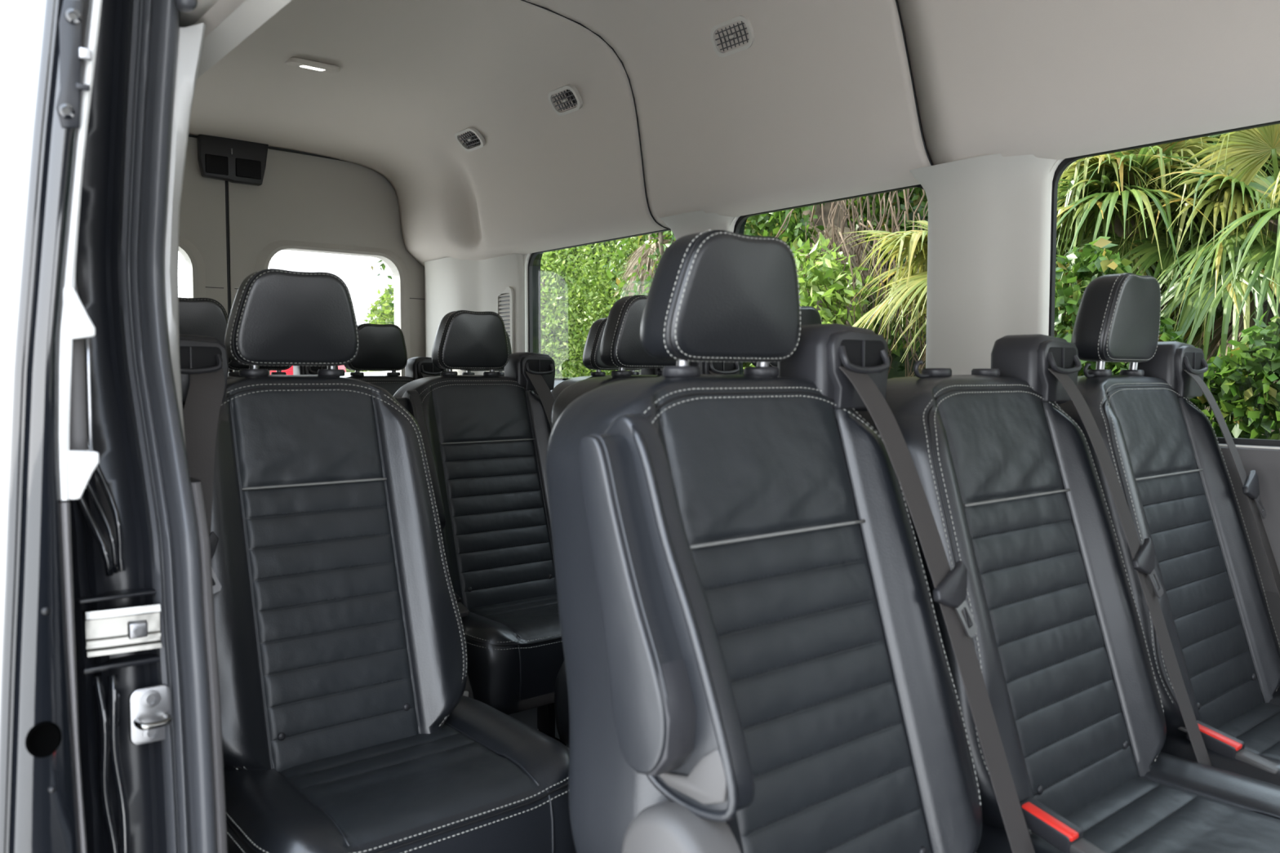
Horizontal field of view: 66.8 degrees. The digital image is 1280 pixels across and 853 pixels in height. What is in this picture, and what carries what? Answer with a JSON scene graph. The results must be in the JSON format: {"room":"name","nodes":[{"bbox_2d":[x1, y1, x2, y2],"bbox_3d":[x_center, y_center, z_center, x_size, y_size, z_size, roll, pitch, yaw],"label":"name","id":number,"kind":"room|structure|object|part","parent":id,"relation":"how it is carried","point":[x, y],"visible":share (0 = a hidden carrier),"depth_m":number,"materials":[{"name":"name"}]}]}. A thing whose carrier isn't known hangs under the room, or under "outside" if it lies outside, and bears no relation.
{"room":"vehicle interior","nodes":[
{"label":"vehicle interior","id":0,"kind":"room"},
{"bbox_2d":[68,0,166,852],"bbox_3d":[-1.482,0.187,2.144,0.088,1.600,3.064,-2,4,-39],"label":"door frame","id":1,"kind":"structure","parent":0,"point":[97,250],"depth_m":1.02,"materials":[{"name":"black paint"}]},
{"bbox_2d":[74,271,125,576],"bbox_3d":[-0.578,-0.193,1.002,0.046,0.683,0.144,-2,4,-39],"label":"flange","id":2,"kind":"object","parent":1,"relation":"attached to","point":[115,564],"visible":0.19,"depth_m":0.98,"materials":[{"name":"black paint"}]},
{"bbox_2d":[92,674,130,852],"bbox_3d":[-0.521,0.449,0.970,0.048,0.402,0.027,1,3,22],"label":"cables","id":3,"kind":"object","parent":1,"relation":"attached to","point":[109,725],"visible":1,"depth_m":0.96,"materials":[{"name":"black paint"}]},
{"bbox_2d":[76,588,161,674],"bbox_3d":[-0.976,0.181,1.524,0.086,0.074,1.424,-2,4,-39],"label":"door track","id":4,"kind":"object","parent":1,"relation":"attached to","point":[118,630],"visible":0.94,"depth_m":0.99,"materials":[{"name":"silver metal"}]},
{"bbox_2d":[0,0,102,852],"bbox_3d":[-0.888,0.226,1.319,0.127,1.710,1.255,-2,4,-39],"label":"sliding door","id":5,"kind":"structure","parent":4,"relation":"hanging from","point":[48,48],"depth_m":0.82,"materials":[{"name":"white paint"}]},
{"bbox_3d":[-0.869,0.535,1.324,0.018,0.991,1.198,-2,4,-39],"label":"door trim","id":6,"kind":"part","parent":5,"relation":"part of","materials":[{"name":"grey"}]},
{"bbox_3d":[-0.850,-0.295,1.295,0.066,0.667,1.198,-2,4,-39],"label":"door trim","id":7,"kind":"part","parent":5,"relation":"part of","materials":[{"name":"grey"}]},
{"bbox_3d":[-0.482,-0.028,0.849,0.003,0.106,0.003,-2,4,-39],"label":"grab rod","id":8,"kind":"part","parent":5,"relation":"part of","materials":[{"name":"silver metal"}]},
{"bbox_3d":[-0.978,0.179,1.524,0.084,0.046,1.422,-2,4,-39],"label":"rail","id":9,"kind":"part","parent":4,"relation":"part of","materials":[{"name":"silver metal"}]},
{"bbox_2d":[128,684,172,745],"bbox_3d":[-0.496,0.296,0.989,0.040,0.058,0.024,-2,4,-39],"label":"door striker","id":10,"kind":"object","parent":1,"relation":"in","point":[148,707],"depth_m":0.99,"materials":[{"name":"silver metal"}]},
{"bbox_2d":[117,0,217,852],"bbox_3d":[-0.513,0.244,1.061,0.046,1.600,0.194,-2,4,-39],"label":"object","id":11,"kind":"structure","parent":1,"relation":"attached to","point":[153,24],"depth_m":1.04,"materials":[{"name":"grey rubber"}]},
{"bbox_2d":[173,0,197,12],"bbox_3d":[-0.466,-0.473,0.995,0.020,0.090,0.029,-2,4,-39],"label":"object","id":12,"kind":"object","parent":1,"relation":"attached to","point":[185,6],"visible":1,"depth_m":0.99,"materials":[{"name":"grey plastic"}]},
{"bbox_2d":[178,136,229,376],"bbox_3d":[-1.933,-0.153,3.522,0.838,1.875,0.069,-2,4,-39],"label":"door","id":13,"kind":"structure","parent":1,"relation":"in","point":[202,219],"depth_m":3.69,"materials":[{"name":"plastic"},{"name":"paint"},{"name":"glass"}]},
{"bbox_2d":[179,0,291,79],"bbox_3d":[0.373,-0.463,-0.009,0.145,0.155,3.350,-2,4,-39],"label":"trim","id":14,"kind":"structure","parent":1,"relation":"attached to","point":[251,15],"depth_m":1.08,"materials":[{"name":"grey plastic"}]},
{"bbox_2d":[188,134,346,372],"bbox_3d":[-1.606,-0.250,3.790,1.900,2.100,0.092,-2,4,-39],"label":"trim","id":15,"kind":"structure","parent":1,"relation":"attached to","point":[189,135],"depth_m":3.76,"materials":[{"name":"black plastic"}]},
{"bbox_2d":[508,707,569,751],"bbox_3d":[0.236,0.943,1.592,1.920,0.050,5.880,-2,4,-39],"label":"floor","id":16,"kind":"structure","parent":0,"point":[529,717],"depth_m":2.84,"materials":[{"name":"black plastic"}]},
{"bbox_2d":[178,297,236,378],"bbox_3d":[-0.869,0.312,1.985,0.496,1.168,0.555,-2,4,-39],"label":"passenger seat","id":17,"kind":"object","parent":16,"relation":"on","point":[204,317],"visible":0.04,"depth_m":2.10,"materials":[{"name":"black leather"}]},
{"bbox_2d":[227,361,337,377],"bbox_3d":[-1.039,0.267,2.827,0.496,1.168,0.555,-2,4,-39],"label":"passenger seat","id":18,"kind":"object","parent":16,"relation":"on","point":[297,370],"visible":0.02,"depth_m":2.98,"materials":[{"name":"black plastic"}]},
{"bbox_3d":[-0.992,-0.183,3.026,0.087,0.040,0.006,-2,4,-39],"label":"slot panel","id":19,"kind":"part","parent":18,"relation":"part of","materials":[{"name":"black plastic"}]},
{"bbox_2d":[178,268,576,852],"bbox_3d":[-0.352,0.335,1.539,0.765,1.168,0.576,-3,4,-44],"label":"passenger seat","id":20,"kind":"object","parent":16,"relation":"on","point":[352,721],"visible":0.88,"depth_m":1.47,"materials":[{"name":"black leather"}]},
{"bbox_3d":[-0.664,-0.099,1.434,0.087,0.040,0.006,-2,4,-39],"label":"slot panel","id":21,"kind":"part","parent":20,"relation":"part of","materials":[{"name":"black plastic"}]},
{"bbox_3d":[-0.600,0.211,1.347,0.023,0.046,0.002,-29,5,-40],"label":"tongue plate","id":22,"kind":"part","parent":20,"relation":"part of","materials":[{"name":"silver metal"}]},
{"bbox_3d":[-0.615,-0.089,1.547,0.014,0.046,0.018,-2,4,-39],"label":"post","id":23,"kind":"part","parent":20,"relation":"part of","materials":[{"name":"silver metal"}]},
{"bbox_3d":[-0.519,0.233,1.548,0.452,0.631,0.306,-2,4,-39],"label":"backrest","id":24,"kind":"part","parent":20,"relation":"part of","materials":[{"name":"black leather"}]},
{"bbox_3d":[-0.517,-0.093,1.628,0.014,0.046,0.018,-2,4,-39],"label":"post","id":25,"kind":"part","parent":20,"relation":"part of","materials":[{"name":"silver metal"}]},
{"bbox_2d":[223,695,576,852],"bbox_3d":[-0.394,0.574,1.466,0.496,0.200,0.489,-2,4,-39],"label":"cushion","id":26,"kind":"object","parent":20,"relation":"on","point":[471,777],"depth_m":1.35,"materials":[{"name":"black leather"}]},
{"bbox_2d":[340,323,446,395],"bbox_3d":[-0.742,0.254,3.071,0.506,1.168,0.555,-2,4,-39],"label":"passenger seat","id":27,"kind":"object","parent":16,"relation":"on","point":[382,347],"visible":0.16,"depth_m":3.18,"materials":[{"name":"black leather"}]},
{"bbox_3d":[-0.825,0.148,3.159,0.496,0.631,0.306,-2,4,-39],"label":"backrest","id":28,"kind":"part","parent":27,"relation":"part of","materials":[{"name":"black leather"}]},
{"bbox_3d":[-0.698,-0.195,3.267,0.087,0.040,0.006,-2,4,-39],"label":"slot panel","id":29,"kind":"part","parent":27,"relation":"part of","materials":[{"name":"black plastic"}]},
{"bbox_2d":[392,310,566,746],"bbox_3d":[-0.329,0.288,2.428,0.535,1.168,0.555,-2,4,-39],"label":"passenger seat","id":30,"kind":"object","parent":16,"relation":"on","point":[486,437],"visible":0.65,"depth_m":2.46,"materials":[{"name":"black leather"}]},
{"bbox_3d":[-0.546,0.072,2.291,0.039,0.280,0.115,-2,4,-39],"label":"armrest","id":31,"kind":"part","parent":30,"relation":"part of","materials":[{"name":"black leather"}]},
{"bbox_3d":[-0.400,0.182,2.525,0.496,0.631,0.306,-2,4,-39],"label":"backrest","id":32,"kind":"part","parent":30,"relation":"part of","materials":[{"name":"black leather"}]},
{"bbox_2d":[461,594,564,714],"bbox_3d":[-0.300,0.523,2.421,0.496,0.200,0.489,-2,4,-39],"label":"cushion","id":33,"kind":"object","parent":30,"relation":"on","point":[515,652],"depth_m":2.17,"materials":[{"name":"black leather"}]},
{"bbox_3d":[-0.274,-0.162,2.633,0.087,0.040,0.006,-2,4,-39],"label":"slot panel","id":34,"kind":"part","parent":30,"relation":"part of","materials":[{"name":"black plastic"}]},
{"bbox_3d":[-0.256,0.742,2.647,0.044,0.240,0.130,-2,4,-39],"label":"leg","id":35,"kind":"part","parent":30,"relation":"part of","materials":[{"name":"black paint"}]},
{"bbox_2d":[461,331,511,376],"bbox_3d":[-0.425,0.241,3.331,0.506,1.168,0.555,-2,4,-39],"label":"passenger seat","id":36,"kind":"object","parent":16,"relation":"on","point":[468,371],"visible":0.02,"depth_m":3.47,"materials":[{"name":"black leather"}]},
{"bbox_2d":[551,317,662,400],"bbox_3d":[0.058,0.272,2.745,0.506,1.168,0.555,-2,4,-39],"label":"passenger seat","id":37,"kind":"object","parent":16,"relation":"on","point":[592,360],"visible":0.06,"depth_m":2.80,"materials":[{"name":"black leather"}]},
{"bbox_3d":[-0.025,0.166,2.832,0.496,0.631,0.306,-2,4,-39],"label":"backrest","id":38,"kind":"part","parent":37,"relation":"part of","materials":[{"name":"black leather"}]},
{"bbox_2d":[550,294,739,746],"bbox_3d":[0.129,0.314,1.951,0.535,1.168,0.555,-2,4,-39],"label":"passenger seat","id":39,"kind":"object","parent":16,"relation":"on","point":[621,347],"visible":0.09,"depth_m":2.01,"materials":[{"name":"black leather"}]},
{"bbox_2d":[554,660,569,746],"bbox_3d":[0.157,0.548,1.944,0.496,0.200,0.489,-2,4,-39],"label":"cushion","id":40,"kind":"object","parent":39,"relation":"on","point":[561,691],"depth_m":1.96,"materials":[{"name":"black leather"}]},
{"bbox_3d":[0.057,0.207,2.047,0.496,0.631,0.306,-2,4,-39],"label":"backrest","id":41,"kind":"part","parent":39,"relation":"part of","materials":[{"name":"black leather"}]},
{"bbox_3d":[0.184,-0.137,2.155,0.087,0.040,0.006,-2,4,-39],"label":"slot panel","id":42,"kind":"part","parent":39,"relation":"part of","materials":[{"name":"black plastic"}]},
{"bbox_2d":[751,306,822,377],"bbox_3d":[0.486,0.298,2.244,0.496,1.168,0.555,-2,4,-39],"label":"passenger seat","id":43,"kind":"object","parent":16,"relation":"on","point":[809,315],"visible":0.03,"depth_m":2.35,"materials":[{"name":"black leather"}]},
{"bbox_2d":[546,229,1035,852],"bbox_3d":[0.214,0.370,0.974,0.535,1.158,0.555,-2,4,-39],"label":"passenger seat","id":44,"kind":"object","parent":16,"relation":"on","point":[756,660],"visible":1,"depth_m":1.02,"materials":[{"name":"black leather"}]},
{"bbox_3d":[-0.003,0.149,0.836,0.039,0.280,0.115,-2,4,-39],"label":"armrest","id":45,"kind":"part","parent":44,"relation":"part of","materials":[{"name":"black leather"}]},
{"bbox_3d":[0.014,0.240,0.821,0.032,0.106,0.068,-2,4,-39],"label":"armrest","id":46,"kind":"part","parent":44,"relation":"part of","materials":[{"name":"plastic"}]},
{"bbox_3d":[0.047,-0.064,1.069,0.014,0.043,0.018,-2,4,-39],"label":"post","id":47,"kind":"part","parent":44,"relation":"part of","materials":[{"name":"silver metal"}]},
{"bbox_2d":[658,748,727,804],"bbox_3d":[0.034,0.282,0.821,0.006,0.054,0.120,-2,4,-39],"label":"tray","id":48,"kind":"object","parent":44,"relation":"on","point":[698,776],"depth_m":0.80,"materials":[{"name":"grey plastic"}]},
{"bbox_3d":[0.145,-0.069,1.150,0.014,0.043,0.018,-2,4,-39],"label":"post","id":49,"kind":"part","parent":44,"relation":"part of","materials":[{"name":"silver metal"}]},
{"bbox_3d":[0.143,0.259,1.070,0.496,0.631,0.306,-2,4,-39],"label":"backrest","id":50,"kind":"part","parent":44,"relation":"part of","materials":[{"name":"black leather"}]},
{"bbox_3d":[0.269,-0.085,1.178,0.087,0.040,0.006,-2,4,-39],"label":"slot panel","id":51,"kind":"part","parent":44,"relation":"part of","materials":[{"name":"black plastic"}]},
{"bbox_3d":[0.380,0.222,1.130,0.023,0.046,0.002,-29,5,-40],"label":"tongue plate","id":52,"kind":"part","parent":44,"relation":"part of","materials":[{"name":"silver metal"}]},
{"bbox_2d":[854,333,1279,852],"bbox_3d":[0.602,0.401,1.294,0.506,1.063,0.555,-2,4,-39],"label":"passenger seat","id":53,"kind":"object","parent":16,"relation":"on","point":[1010,481],"visible":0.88,"depth_m":1.32,"materials":[{"name":"black leather"}]},
{"bbox_3d":[0.519,0.242,1.379,0.496,0.631,0.306,-2,4,-39],"label":"backrest","id":54,"kind":"part","parent":53,"relation":"part of","materials":[{"name":"black leather"}]},
{"bbox_3d":[0.645,-0.101,1.487,0.087,0.040,0.006,-2,4,-39],"label":"slot panel","id":55,"kind":"part","parent":53,"relation":"part of","materials":[{"name":"black plastic"}]},
{"bbox_2d":[975,751,1279,852],"bbox_3d":[0.619,0.584,1.275,0.496,0.200,0.489,-2,4,-39],"label":"cushion","id":56,"kind":"object","parent":53,"relation":"on","point":[1144,802],"depth_m":1.26,"materials":[{"name":"black leather"}]},
{"bbox_3d":[0.763,0.230,1.437,0.023,0.046,0.002,-29,5,-40],"label":"tongue plate","id":57,"kind":"part","parent":53,"relation":"part of","materials":[{"name":"silver metal"}]},
{"bbox_2d":[1057,272,1279,786],"bbox_3d":[0.979,0.328,1.601,0.506,1.176,0.555,-2,4,-39],"label":"passenger seat","id":58,"kind":"object","parent":16,"relation":"on","point":[1166,455],"visible":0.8,"depth_m":1.66,"materials":[{"name":"black leather"}]},
{"bbox_3d":[0.801,-0.104,1.687,0.014,0.046,0.018,-2,4,-39],"label":"post","id":59,"kind":"part","parent":58,"relation":"part of","materials":[{"name":"silver metal"}]},
{"bbox_3d":[0.899,-0.109,1.768,0.014,0.046,0.018,-2,4,-39],"label":"post","id":60,"kind":"part","parent":58,"relation":"part of","materials":[{"name":"silver metal"}]},
{"bbox_3d":[1.022,-0.118,1.796,0.087,0.040,0.006,-2,4,-39],"label":"slot panel","id":61,"kind":"part","parent":58,"relation":"part of","materials":[{"name":"black plastic"}]},
{"bbox_2d":[1160,685,1279,786],"bbox_3d":[0.996,0.567,1.585,0.496,0.200,0.489,-2,4,-39],"label":"cushion","id":62,"kind":"object","parent":58,"relation":"on","point":[1252,717],"depth_m":1.50,"materials":[{"name":"black leather"}]},
{"bbox_3d":[1.119,0.143,1.751,0.023,0.046,0.002,-29,5,-40],"label":"tongue plate","id":63,"kind":"part","parent":58,"relation":"part of","materials":[{"name":"silver metal"}]},
{"bbox_2d":[188,0,1279,266],"bbox_3d":[0.267,-0.803,1.480,1.727,0.688,5.810,-2,4,-39],"label":"ceiling","id":64,"kind":"structure","parent":0,"point":[413,75],"depth_m":2.71,"materials":[{"name":"beige fabric"}]},
{"bbox_2d":[197,134,268,186],"bbox_3d":[-1.553,-1.023,3.718,0.257,0.172,0.048,-2,4,-39],"label":"air vent","id":65,"kind":"object","parent":64,"relation":"attached to","point":[228,159],"visible":0.97,"depth_m":3.70,"materials":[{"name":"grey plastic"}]},
{"bbox_2d":[284,57,340,73],"bbox_3d":[-1.018,-1.123,3.016,0.156,0.027,0.088,-2,4,-39],"label":"recessed light","id":66,"kind":"object","parent":64,"relation":"in","point":[294,61],"visible":0.98,"depth_m":2.99,"materials":[{"name":"beige plastic"}]},
{"bbox_2d":[454,127,485,151],"bbox_3d":[-0.629,-1.064,3.590,0.070,0.069,0.144,-2,4,-39],"label":"ceiling vent","id":67,"kind":"object","parent":64,"relation":"in","point":[477,140],"visible":1,"depth_m":3.58,"materials":[{"name":"grey plastic"}]},
{"bbox_2d":[547,84,582,115],"bbox_3d":[-0.243,-1.063,3.160,0.060,0.076,0.144,-2,4,-39],"label":"ceiling vent","id":68,"kind":"object","parent":64,"relation":"in","point":[572,93],"visible":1,"depth_m":3.15,"materials":[{"name":"grey plastic"}]},
{"bbox_2d":[710,15,754,57],"bbox_3d":[0.247,-1.042,2.592,0.048,0.082,0.144,-2,4,-39],"label":"ceiling vent","id":69,"kind":"object","parent":64,"relation":"in","point":[748,26],"visible":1,"depth_m":2.59,"materials":[{"name":"grey plastic"}]},
{"bbox_2d":[524,154,1279,645],"bbox_3d":[0.936,0.125,2.092,0.039,1.530,5.830,-2,4,-39],"label":"panel","id":70,"kind":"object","parent":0,"point":[1265,462],"depth_m":1.81,"materials":[{"name":"grey plastic"}]},
{"bbox_2d":[227,148,425,376],"bbox_3d":[-1.274,-0.182,4.062,0.838,1.875,0.069,-2,4,-39],"label":"door","id":71,"kind":"structure","parent":70,"relation":"in","point":[303,202],"depth_m":3.98,"materials":[{"name":"plastic"},{"name":"paint"},{"name":"glass"}]},
{"bbox_2d":[424,253,527,376],"bbox_3d":[-0.710,-0.206,3.999,0.060,0.990,0.758,-3,4,-42],"label":"trim","id":72,"kind":"structure","parent":70,"relation":"attached to","point":[451,284],"depth_m":3.96,"materials":[{"name":"grey plastic"}]},
{"bbox_2d":[496,286,514,371],"bbox_3d":[-0.529,-0.381,3.802,0.010,0.330,0.116,-2,4,-39],"label":"air vent","id":73,"kind":"object","parent":70,"relation":"attached to","point":[504,300],"visible":0.56,"depth_m":3.78,"materials":[{"name":"grey plastic"}]},
{"bbox_2d":[528,228,671,352],"bbox_3d":[-0.143,-0.351,3.399,0.015,0.647,0.925,-2,4,-39],"label":"window","id":74,"kind":"structure","parent":70,"relation":"in","point":[534,255],"depth_m":3.72,"materials":[{"name":"black rubber"}]},
{"bbox_2d":[660,210,738,239],"bbox_3d":[0.172,-0.297,2.936,0.082,0.685,0.332,-2,4,-39],"label":"trim","id":75,"kind":"structure","parent":70,"relation":"attached to","point":[682,224],"depth_m":2.90,"materials":[{"name":"grey plastic"}]},
{"bbox_2d":[521,0,933,229],"bbox_3d":[-0.259,-0.832,2.118,1.725,0.683,1.004,-2,4,-39],"label":"trim","id":76,"kind":"structure","parent":70,"relation":"attached to","point":[896,2],"depth_m":2.72,"materials":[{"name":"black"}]},
{"bbox_2d":[532,149,928,374],"bbox_3d":[0.979,0.158,2.128,0.050,1.660,5.830,-2,4,-39],"label":"trim","id":77,"kind":"structure","parent":70,"relation":"attached to","point":[536,264],"depth_m":3.79,"materials":[{"name":"black paint"}]},
{"bbox_2d":[622,4,925,201],"bbox_3d":[0.280,-0.898,1.466,1.890,0.640,5.980,-2,4,-39],"label":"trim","id":78,"kind":"structure","parent":70,"relation":"attached to","point":[898,5],"depth_m":2.42,"materials":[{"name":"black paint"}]},
{"bbox_2d":[733,184,923,233],"bbox_3d":[0.498,-0.310,2.620,0.015,0.647,0.727,-2,4,-39],"label":"window trim","id":79,"kind":"structure","parent":70,"relation":"in","point":[741,219],"depth_m":2.63,"materials":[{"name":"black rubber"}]},
{"bbox_2d":[909,153,1062,374],"bbox_3d":[0.770,-0.259,2.209,0.082,0.685,0.402,-2,4,-39],"label":"trim","id":80,"kind":"structure","parent":70,"relation":"attached to","point":[989,216],"depth_m":2.19,"materials":[{"name":"grey plastic"}]},
{"bbox_2d":[1048,120,1279,446],"bbox_3d":[1.419,-0.251,1.500,0.015,0.647,1.675,-2,4,-39],"label":"window","id":81,"kind":"structure","parent":70,"relation":"in","point":[1065,162],"depth_m":2.09,"materials":[{"name":"black rubber"}]},
{"bbox_3d":[-1.441,0.133,2.224,0.033,1.500,2.610,-2,4,-39],"label":"wall","id":82,"kind":"structure","parent":0,"visible":0},
{"bbox_2d":[164,22,205,449],"bbox_3d":[-0.544,-0.187,1.124,0.028,0.489,0.239,-2,4,-39],"label":"trim","id":83,"kind":"structure","parent":82,"relation":"attached to","point":[191,38],"depth_m":1.09,"materials":[{"name":"grey plastic"}]},
{"bbox_2d":[190,476,227,852],"bbox_3d":[-0.528,0.499,1.138,0.022,0.883,0.294,-2,4,-39],"label":"trim","id":84,"kind":"structure","parent":82,"relation":"attached to","point":[197,487],"depth_m":1.04,"materials":[{"name":"grey plastic"}]},
{"label":"outside","id":85,"kind":"structure","parent":0,"visible":0},
{"label":"floor","id":86,"kind":"structure","parent":85,"visible":0},
{"bbox_2d":[270,365,346,374],"bbox_3d":[-6.013,-0.083,14.300,1.920,2.020,4.690,-2,4,-39],"label":"van","id":87,"kind":"object","parent":86,"relation":"on","point":[289,371],"visible":0.02,"depth_m":12.57,"materials":[{"name":"red plastic"}]},
{"bbox_2d":[345,296,394,372],"bbox_3d":[-4.640,-0.782,18.828,3.796,4.121,4.418,0,3,3],"label":"tree","id":88,"kind":"object","parent":86,"relation":"on","point":[366,316],"visible":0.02,"depth_m":19.38,"materials":[{"name":"green plant"}]},
{"bbox_2d":[360,283,394,372],"bbox_3d":[-3.124,-0.841,16.152,3.178,3.339,3.760,-2,4,-39],"label":"tree","id":89,"kind":"object","parent":86,"relation":"on","point":[384,317],"visible":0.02,"depth_m":15.56,"materials":[{"name":"green plant"}]},
{"bbox_2d":[339,370,573,391],"bbox_3d":[-1.524,0.462,6.805,1.810,1.720,4.400,-3,4,-40],"label":"parked car","id":90,"kind":"object","parent":86,"relation":"on","point":[557,380],"visible":0.02,"depth_m":6.12,"materials":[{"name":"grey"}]},
{"bbox_2d":[540,235,648,377],"bbox_3d":[-0.887,-0.961,9.859,3.112,4.244,2.156,2,4,38],"label":"leafy shrub","id":91,"kind":"object","parent":86,"relation":"on","point":[548,304],"visible":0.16,"depth_m":8.94,"materials":[{"name":"green plant"}]},
{"bbox_2d":[616,230,674,297],"bbox_3d":[0.300,-0.567,7.826,1.648,3.669,1.693,2,4,31],"label":"palm tree","id":92,"kind":"object","parent":86,"relation":"on","point":[649,262],"visible":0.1,"depth_m":7.65,"materials":[{"name":"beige plant"}]},
{"bbox_2d":[551,234,751,377],"bbox_3d":[0.398,-0.716,8.716,1.941,3.876,2.445,-1,3,-24],"label":"leafy shrub","id":93,"kind":"object","parent":86,"relation":"on","point":[635,244],"visible":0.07,"depth_m":8.74,"materials":[{"name":"green plant"}]},
{"bbox_2d":[602,213,788,301],"bbox_3d":[0.401,-0.451,7.327,1.066,3.493,1.758,-2,4,-39],"label":"leafy shrub","id":94,"kind":"object","parent":86,"relation":"on","point":[662,246],"visible":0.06,"depth_m":7.33,"materials":[{"name":"green plant"}]},
{"bbox_2d":[370,189,1243,435],"bbox_3d":[2.308,-1.142,7.086,2.414,4.895,16.102,-2,4,-39],"label":"hedge","id":95,"kind":"object","parent":86,"relation":"on","point":[898,367],"visible":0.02,"depth_m":8.01,"materials":[{"name":"green plant"}]},
{"bbox_2d":[746,187,928,356],"bbox_3d":[1.372,-1.461,7.016,0.380,1.935,2.154,-2,4,-39],"label":"palm tree","id":96,"kind":"object","parent":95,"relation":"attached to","point":[916,199],"visible":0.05,"depth_m":6.57,"materials":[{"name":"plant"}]},
{"bbox_2d":[742,232,885,368],"bbox_3d":[0.934,0.148,5.533,0.790,2.487,0.973,0,3,0],"label":"leafy shrub","id":97,"kind":"object","parent":86,"relation":"on","point":[827,264],"visible":0.21,"depth_m":5.27,"materials":[{"name":"green plant"}]},
{"bbox_2d":[797,198,885,319],"bbox_3d":[1.230,-0.538,6.413,1.391,3.759,1.475,-2,4,-39],"label":"palm tree","id":98,"kind":"object","parent":86,"relation":"on","point":[818,211],"visible":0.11,"depth_m":6.29,"materials":[{"name":"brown plant"}]},
{"bbox_2d":[743,203,826,288],"bbox_3d":[0.774,-1.489,6.167,0.360,1.784,1.098,-2,4,-39],"label":"vine","id":99,"kind":"object","parent":98,"relation":"attached to","point":[791,235],"visible":0.12,"depth_m":5.92,"materials":[{"name":"green plant"}]},
{"bbox_2d":[840,220,1072,376],"bbox_3d":[1.584,0.202,4.761,1.376,2.456,1.327,-1,3,-13],"label":"palm tree","id":100,"kind":"object","parent":86,"relation":"on","point":[913,286],"visible":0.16,"depth_m":4.54,"materials":[{"name":"green plant"}]},
{"bbox_2d":[904,161,1167,368],"bbox_3d":[1.858,0.027,4.610,1.172,2.821,1.261,-3,4,-44],"label":"palm tree","id":101,"kind":"object","parent":86,"relation":"on","point":[1060,237],"visible":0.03,"depth_m":4.21,"materials":[{"name":"green plant"}]},
{"bbox_2d":[1054,133,1279,368],"bbox_3d":[2.003,0.076,4.010,1.166,2.785,1.133,-1,3,-14],"label":"palm tree","id":102,"kind":"object","parent":86,"relation":"on","point":[1102,187],"visible":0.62,"depth_m":3.77,"materials":[{"name":"green plant"}]},
{"bbox_2d":[1059,133,1279,409],"bbox_3d":[2.542,-0.263,4.657,1.648,3.396,1.705,2,4,31],"label":"palm tree","id":103,"kind":"object","parent":86,"relation":"on","point":[1270,167],"visible":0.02,"depth_m":4.33,"materials":[{"name":"green plant"}]},
{"bbox_2d":[1109,124,1279,435],"bbox_3d":[2.287,0.132,3.536,1.121,2.724,1.171,3,4,45],"label":"palm tree","id":104,"kind":"object","parent":86,"relation":"on","point":[1246,286],"visible":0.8,"depth_m":3.42,"materials":[{"name":"green plant"}]},
{"bbox_2d":[1257,158,1279,177],"bbox_3d":[3.341,-0.318,4.388,1.872,3.534,2.119,-2,3,-28],"label":"palm tree","id":105,"kind":"object","parent":86,"relation":"on","point":[1271,158],"visible":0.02,"depth_m":4.01,"materials":[{"name":"green plant"}]},
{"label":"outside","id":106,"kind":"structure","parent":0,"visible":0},
{"bbox_2d":[775,187,928,377],"bbox_3d":[1.268,-0.990,5.420,1.219,2.314,0.805,3,4,41],"label":"twigs","id":107,"kind":"object","parent":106,"point":[896,226],"visible":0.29,"depth_m":5.39,"materials":[{"name":"green plant"}]},
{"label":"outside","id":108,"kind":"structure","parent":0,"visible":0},
{"bbox_2d":[1053,235,1279,439],"bbox_3d":[1.807,0.160,3.280,0.327,1.661,0.954,-2,4,-39],"label":"bush","id":109,"kind":"object","parent":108,"point":[1234,380],"visible":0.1,"depth_m":3.11,"materials":[{"name":"green plant"}]}
]}

